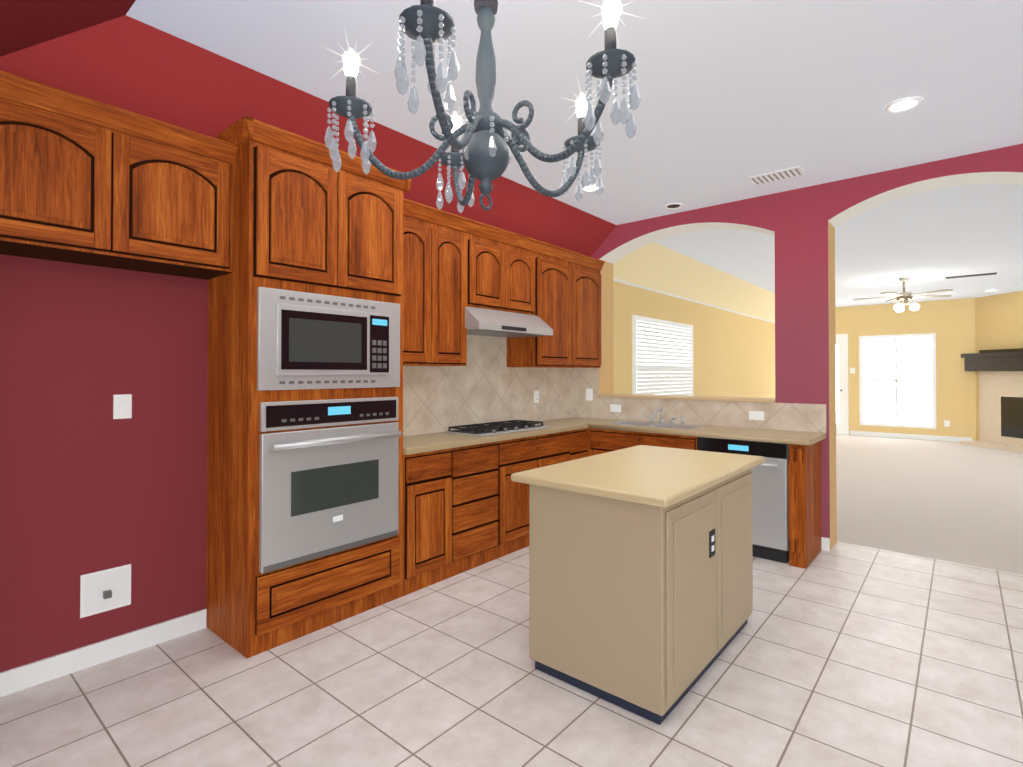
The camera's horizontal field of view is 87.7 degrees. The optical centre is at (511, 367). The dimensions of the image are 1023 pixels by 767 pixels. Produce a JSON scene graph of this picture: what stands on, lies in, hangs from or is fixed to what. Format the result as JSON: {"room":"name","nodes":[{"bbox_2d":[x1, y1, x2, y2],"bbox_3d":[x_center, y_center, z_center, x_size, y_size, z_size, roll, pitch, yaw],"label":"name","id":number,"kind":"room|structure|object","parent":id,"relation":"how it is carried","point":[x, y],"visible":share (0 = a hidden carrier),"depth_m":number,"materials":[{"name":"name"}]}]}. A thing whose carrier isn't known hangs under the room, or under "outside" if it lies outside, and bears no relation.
{"room":"kitchen","nodes":[
{"label":"kitchen","id":0,"kind":"room"},
{"bbox_2d":[0,0,616,256],"bbox_3d":[-1.735,-1.248,1.892,1.299,0.468,8.999,0,-1,40],"label":"wall","id":1,"kind":"structure","parent":0,"point":[110,52],"depth_m":2.56,"materials":[{"name":"red paint"}]},
{"bbox_2d":[0,254,774,671],"bbox_3d":[0.874,0.009,6.091,0.150,2.900,18.800,0,-1,40],"label":"wall","id":2,"kind":"structure","parent":0,"point":[89,484],"depth_m":2.62,"materials":[{"name":"red paint"}]},
{"bbox_2d":[0,609,206,696],"bbox_3d":[-2.011,1.373,2.534,0.015,0.100,1.029,0,-1,40],"label":"baseboard","id":3,"kind":"structure","parent":2,"relation":"attached to","point":[16,679],"depth_m":2.55,"materials":[{"name":"white wood"}]},
{"bbox_2d":[80,564,130,617],"label":"outlet plates","id":4,"kind":"object","parent":2,"relation":"attached to","point":[105,590],"depth_m":2.58,"materials":[{"name":"white plastic"}]},
{"bbox_2d":[0,79,235,279],"bbox_3d":[-1.881,-0.791,2.447,0.352,0.595,1.030,0,-1,40],"label":"upper cabinet","id":5,"kind":"object","parent":2,"relation":"attached to","point":[79,184],"depth_m":2.34,"materials":[{"name":"brown wood"}]},
{"bbox_2d":[113,394,131,418],"label":"outlet plates","id":6,"kind":"object","parent":2,"relation":"attached to","point":[122,404],"depth_m":2.64,"materials":[{"name":"white plastic"}]},
{"bbox_2d":[412,207,471,365],"bbox_3d":[-0.693,-0.539,3.849,0.352,1.050,0.737,0,-1,40],"label":"upper cabinet","id":7,"kind":"object","parent":2,"relation":"attached to","point":[439,337],"depth_m":3.79,"materials":[{"name":"brown wood"}]},
{"bbox_2d":[403,329,573,435],"bbox_3d":[-0.194,0.013,4.703,0.007,1.035,2.696,0,-1,40],"label":"backsplash","id":8,"kind":"structure","parent":2,"relation":"attached to","point":[485,384],"depth_m":4.63,"materials":[{"name":"tile"}]},
{"bbox_2d":[464,220,555,338],"bbox_3d":[-0.129,-0.668,4.406,0.497,0.780,0.920,0,-1,40],"label":"upper cabinet","id":9,"kind":"object","parent":2,"relation":"attached to","point":[510,277],"depth_m":4.34,"materials":[{"name":"brown wood"}]},
{"bbox_2d":[465,306,552,337],"bbox_3d":[-0.128,-0.366,4.401,0.499,0.184,0.920,0,-1,40],"label":"range hood","id":10,"kind":"object","parent":9,"relation":"attached to","point":[486,320],"depth_m":4.25,"materials":[{"name":"silver metal"}]},
{"bbox_2d":[507,251,603,367],"bbox_3d":[0.447,-0.525,5.198,0.352,1.050,1.117,0,-1,40],"label":"upper cabinet","id":11,"kind":"object","parent":2,"relation":"attached to","point":[577,343],"depth_m":5.09,"materials":[{"name":"brown wood"}]},
{"bbox_2d":[632,315,692,395],"bbox_3d":[2.171,0.013,7.469,0.048,1.340,1.940,0,-1,40],"label":"window","id":12,"kind":"structure","parent":2,"relation":"in","point":[662,357],"depth_m":7.34,"materials":[{"name":"white"}]},
{"bbox_2d":[0,542,1022,766],"bbox_3d":[1.302,1.392,-0.505,9.000,0.001,9.300,0,-1,40],"label":"floor","id":13,"kind":"structure","parent":0,"point":[839,654],"depth_m":2.32,"materials":[{"name":"white tile"}]},
{"bbox_2d":[206,123,411,657],"bbox_3d":[-1.163,0.129,3.131,0.552,2.600,0.950,0,-1,40],"label":"tall cabinet","id":14,"kind":"object","parent":13,"relation":"on","point":[344,295],"depth_m":2.85,"materials":[{"name":"brown wood"}]},
{"bbox_2d":[259,397,401,572],"bbox_3d":[-0.951,0.600,2.946,0.094,0.845,0.840,0,-1,40],"label":"wall oven","id":15,"kind":"object","parent":14,"relation":"in","point":[329,466],"depth_m":2.90,"materials":[{"name":"silver metal"}]},
{"bbox_2d":[412,447,455,592],"bbox_3d":[-0.731,0.992,3.649,0.532,0.884,0.407,0,-1,40],"label":"base cabinet","id":16,"kind":"object","parent":13,"relation":"on","point":[433,472],"depth_m":3.50,"materials":[{"name":"brown wood"}]},
{"bbox_2d":[456,439,507,574],"bbox_3d":[-0.445,0.996,3.988,0.532,0.884,0.618,0,-1,40],"label":"base cabinet","id":17,"kind":"object","parent":13,"relation":"on","point":[481,468],"depth_m":3.85,"materials":[{"name":"brown wood"}]},
{"bbox_2d":[412,417,603,450],"bbox_3d":[0.056,0.538,4.482,0.649,0.040,2.687,0,-1,40],"label":"countertop","id":18,"kind":"structure","parent":17,"relation":"on","point":[429,442],"depth_m":4.13,"materials":[{"name":"beige stone"}]},
{"bbox_2d":[508,435,543,553],"bbox_3d":[-0.115,1.000,4.378,0.532,0.884,0.541,0,-1,40],"label":"base cabinet","id":19,"kind":"object","parent":13,"relation":"on","point":[525,452],"depth_m":4.19,"materials":[{"name":"brown wood"}]},
{"bbox_2d":[544,431,571,465],"bbox_3d":[0.149,1.003,4.690,0.532,0.884,0.541,0,-1,40],"label":"base cabinet","id":20,"kind":"object","parent":13,"relation":"on","point":[557,444],"depth_m":4.58,"materials":[{"name":"brown wood"}]},
{"bbox_2d":[572,427,587,459],"bbox_3d":[0.400,1.006,4.988,0.532,0.884,0.376,0,-1,40],"label":"base cabinet","id":21,"kind":"object","parent":13,"relation":"on","point":[579,434],"depth_m":4.85,"materials":[{"name":"brown wood"}]},
{"bbox_2d":[529,472,752,724],"bbox_3d":[0.723,0.988,2.744,0.687,0.876,1.170,0,-1,40],"label":"kitchen island","id":22,"kind":"object","parent":13,"relation":"on","point":[641,578],"depth_m":2.30,"materials":[{"name":"beige paint"}]},
{"bbox_2d":[511,445,764,508],"bbox_3d":[0.730,0.530,2.816,0.790,0.040,1.350,0,-1,40],"label":"island countertop","id":23,"kind":"structure","parent":22,"relation":"on","point":[657,477],"depth_m":2.55,"materials":[{"name":"beige stone"}]},
{"bbox_2d":[588,427,695,456],"bbox_3d":[1.274,1.004,4.841,1.031,0.884,0.572,0,-1,40],"label":"base cabinet","id":24,"kind":"object","parent":13,"relation":"on","point":[601,440],"depth_m":4.68,"materials":[{"name":"brown wood"}]},
{"bbox_2d":[696,435,807,565],"bbox_3d":[1.926,0.999,4.290,0.664,0.884,0.572,0,-1,40],"label":"base cabinet","id":25,"kind":"object","parent":13,"relation":"on","point":[779,484],"depth_m":3.91,"materials":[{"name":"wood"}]},
{"bbox_2d":[600,423,825,446],"bbox_3d":[1.640,0.538,4.528,1.711,0.040,0.571,0,-1,40],"label":"countertop","id":26,"kind":"structure","parent":25,"relation":"on","point":[801,438],"depth_m":4.22,"materials":[{"name":"beige stone"}]},
{"bbox_2d":[604,415,707,430],"bbox_3d":[1.299,0.567,4.830,0.798,0.240,0.368,0,-1,40],"label":"sink","id":27,"kind":"object","parent":26,"relation":"in","point":[687,427],"depth_m":4.90,"materials":[{"name":"silver metal"}]},
{"bbox_2d":[697,437,788,562],"bbox_3d":[1.911,0.999,4.271,0.664,0.884,0.618,0,-1,40],"label":"dishwasher","id":28,"kind":"object","parent":25,"relation":"in","point":[770,479],"depth_m":3.95,"materials":[{"name":"silver metal"}]},
{"bbox_2d":[126,0,1022,306],"bbox_3d":[3.222,-1.461,4.120,12.000,0.001,18.800,0,-1,40],"label":"ceiling","id":29,"kind":"structure","parent":0,"point":[734,94],"depth_m":2.88,"materials":[{"name":"white paint"}]},
{"bbox_2d":[324,0,640,212],"bbox_3d":[-0.039,-0.936,1.294,0.744,1.101,0.767,0,-1,40],"label":"chandelier","id":30,"kind":"object","parent":29,"relation":"hanging from","point":[486,142],"visible":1,"depth_m":1.26,"materials":[{"name":"crystal"},{"name":"pewter"},{"name":"glass"}]},
{"bbox_2d":[581,184,600,191],"bbox_3d":[0.644,-1.455,4.323,0.170,0.006,0.170,0,-1,40],"label":"recessed light","id":31,"kind":"object","parent":29,"relation":"in","point":[591,189],"visible":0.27,"depth_m":4.34,"materials":[{"name":"white glass"}]},
{"bbox_2d":[664,203,682,208],"bbox_3d":[1.456,-1.450,4.788,0.170,0.006,0.170,0,-1,40],"label":"recessed light","id":32,"kind":"object","parent":29,"relation":"in","point":[673,206],"visible":0.98,"depth_m":4.79,"materials":[{"name":"white metal"}]},
{"bbox_2d":[748,166,805,184],"bbox_3d":[2.015,-1.455,4.055,0.360,0.011,0.200,0,-1,40],"label":"ceiling vent","id":33,"kind":"object","parent":29,"relation":"in","point":[796,171],"visible":1,"depth_m":4.03,"materials":[{"name":"silver metal"}]},
{"bbox_2d":[853,277,952,311],"bbox_3d":[6.162,-1.149,8.435,1.279,0.530,1.330,0,-1,40],"label":"ceiling fan","id":34,"kind":"object","parent":29,"relation":"hanging from","point":[904,298],"visible":1,"depth_m":8.34,"materials":[{"name":"beige metal"}]},
{"bbox_2d":[885,97,922,112],"bbox_3d":[2.197,-1.469,2.984,0.170,0.006,0.170,0,-1,40],"label":"recessed light","id":35,"kind":"object","parent":29,"relation":"in","point":[903,105],"visible":1,"depth_m":2.98,"materials":[{"name":"white glass"}]},
{"bbox_2d":[944,272,998,278],"bbox_3d":[7.066,-1.415,8.204,0.640,0.007,0.240,0,-1,40],"label":"ceiling vent","id":36,"kind":"object","parent":29,"relation":"in","point":[971,275],"visible":0.86,"depth_m":8.17,"materials":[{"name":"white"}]},
{"bbox_2d":[613,242,774,323],"bbox_3d":[3.963,-1.208,9.254,0.499,0.398,8.997,0,-1,40],"label":"wall","id":37,"kind":"structure","parent":0,"point":[656,267],"depth_m":7.57,"materials":[{"name":"beige paint"}]},
{"bbox_2d":[587,144,1022,549],"bbox_3d":[4.207,-0.023,2.946,9.000,2.900,0.300,0,-1,40],"label":"wall","id":38,"kind":"structure","parent":0,"point":[800,224],"depth_m":4.31,"materials":[{"name":"red paint"}]},
{"bbox_2d":[598,393,774,402],"bbox_3d":[1.652,0.287,5.103,1.686,0.025,0.360,0,-1,40],"label":"sill","id":39,"kind":"structure","parent":38,"relation":"on","point":[719,398],"depth_m":4.94,"materials":[{"name":"brown"}]},
{"bbox_2d":[574,368,825,432],"bbox_3d":[1.579,0.260,4.963,2.361,0.545,0.007,0,-1,40],"label":"backsplash","id":40,"kind":"structure","parent":38,"relation":"attached to","point":[796,417],"depth_m":4.85,"materials":[{"name":"tile"}]},
{"bbox_2d":[835,298,975,440],"bbox_3d":[10.162,0.049,9.991,8.999,2.900,0.150,0,-1,40],"label":"wall","id":41,"kind":"structure","parent":0,"point":[950,323],"depth_m":11.01,"materials":[{"name":"yellow paint"}]},
{"bbox_2d":[836,334,848,434],"bbox_3d":[7.204,0.383,12.329,1.000,2.280,0.088,0,-1,40],"label":"patio door","id":42,"kind":"structure","parent":41,"relation":"in","point":[842,409],"depth_m":12.09,"materials":[{"name":"white"}]},
{"bbox_2d":[859,333,935,428],"bbox_3d":[8.273,0.284,11.457,1.340,1.980,0.043,0,-1,40],"label":"living room window","id":43,"kind":"structure","parent":41,"relation":"in","point":[897,380],"depth_m":11.44,"materials":[{"name":"white glass"}]},
{"bbox_2d":[850,431,971,441],"bbox_3d":[8.423,1.463,11.337,2.090,0.100,0.015,0,-1,40],"label":"baseboard","id":44,"kind":"structure","parent":41,"relation":"attached to","point":[912,436],"depth_m":11.28,"materials":[{"name":"white wood"}]},
{"bbox_2d":[836,434,1022,574],"bbox_3d":[6.224,1.475,7.642,12.000,0.001,9.500,0,-1,40],"label":"floor carpet","id":45,"kind":"object","parent":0,"point":[954,502],"visible":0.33,"depth_m":5.88,"materials":[{"name":"beige carpet"}]},
{"bbox_2d":[960,291,1022,452],"bbox_3d":[9.156,0.045,9.457,0.470,2.897,2.464,0,-1,-5],"label":"fireplace","id":46,"kind":"object","parent":45,"relation":"on","point":[995,361],"visible":1,"depth_m":10.12,"materials":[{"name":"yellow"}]}
]}

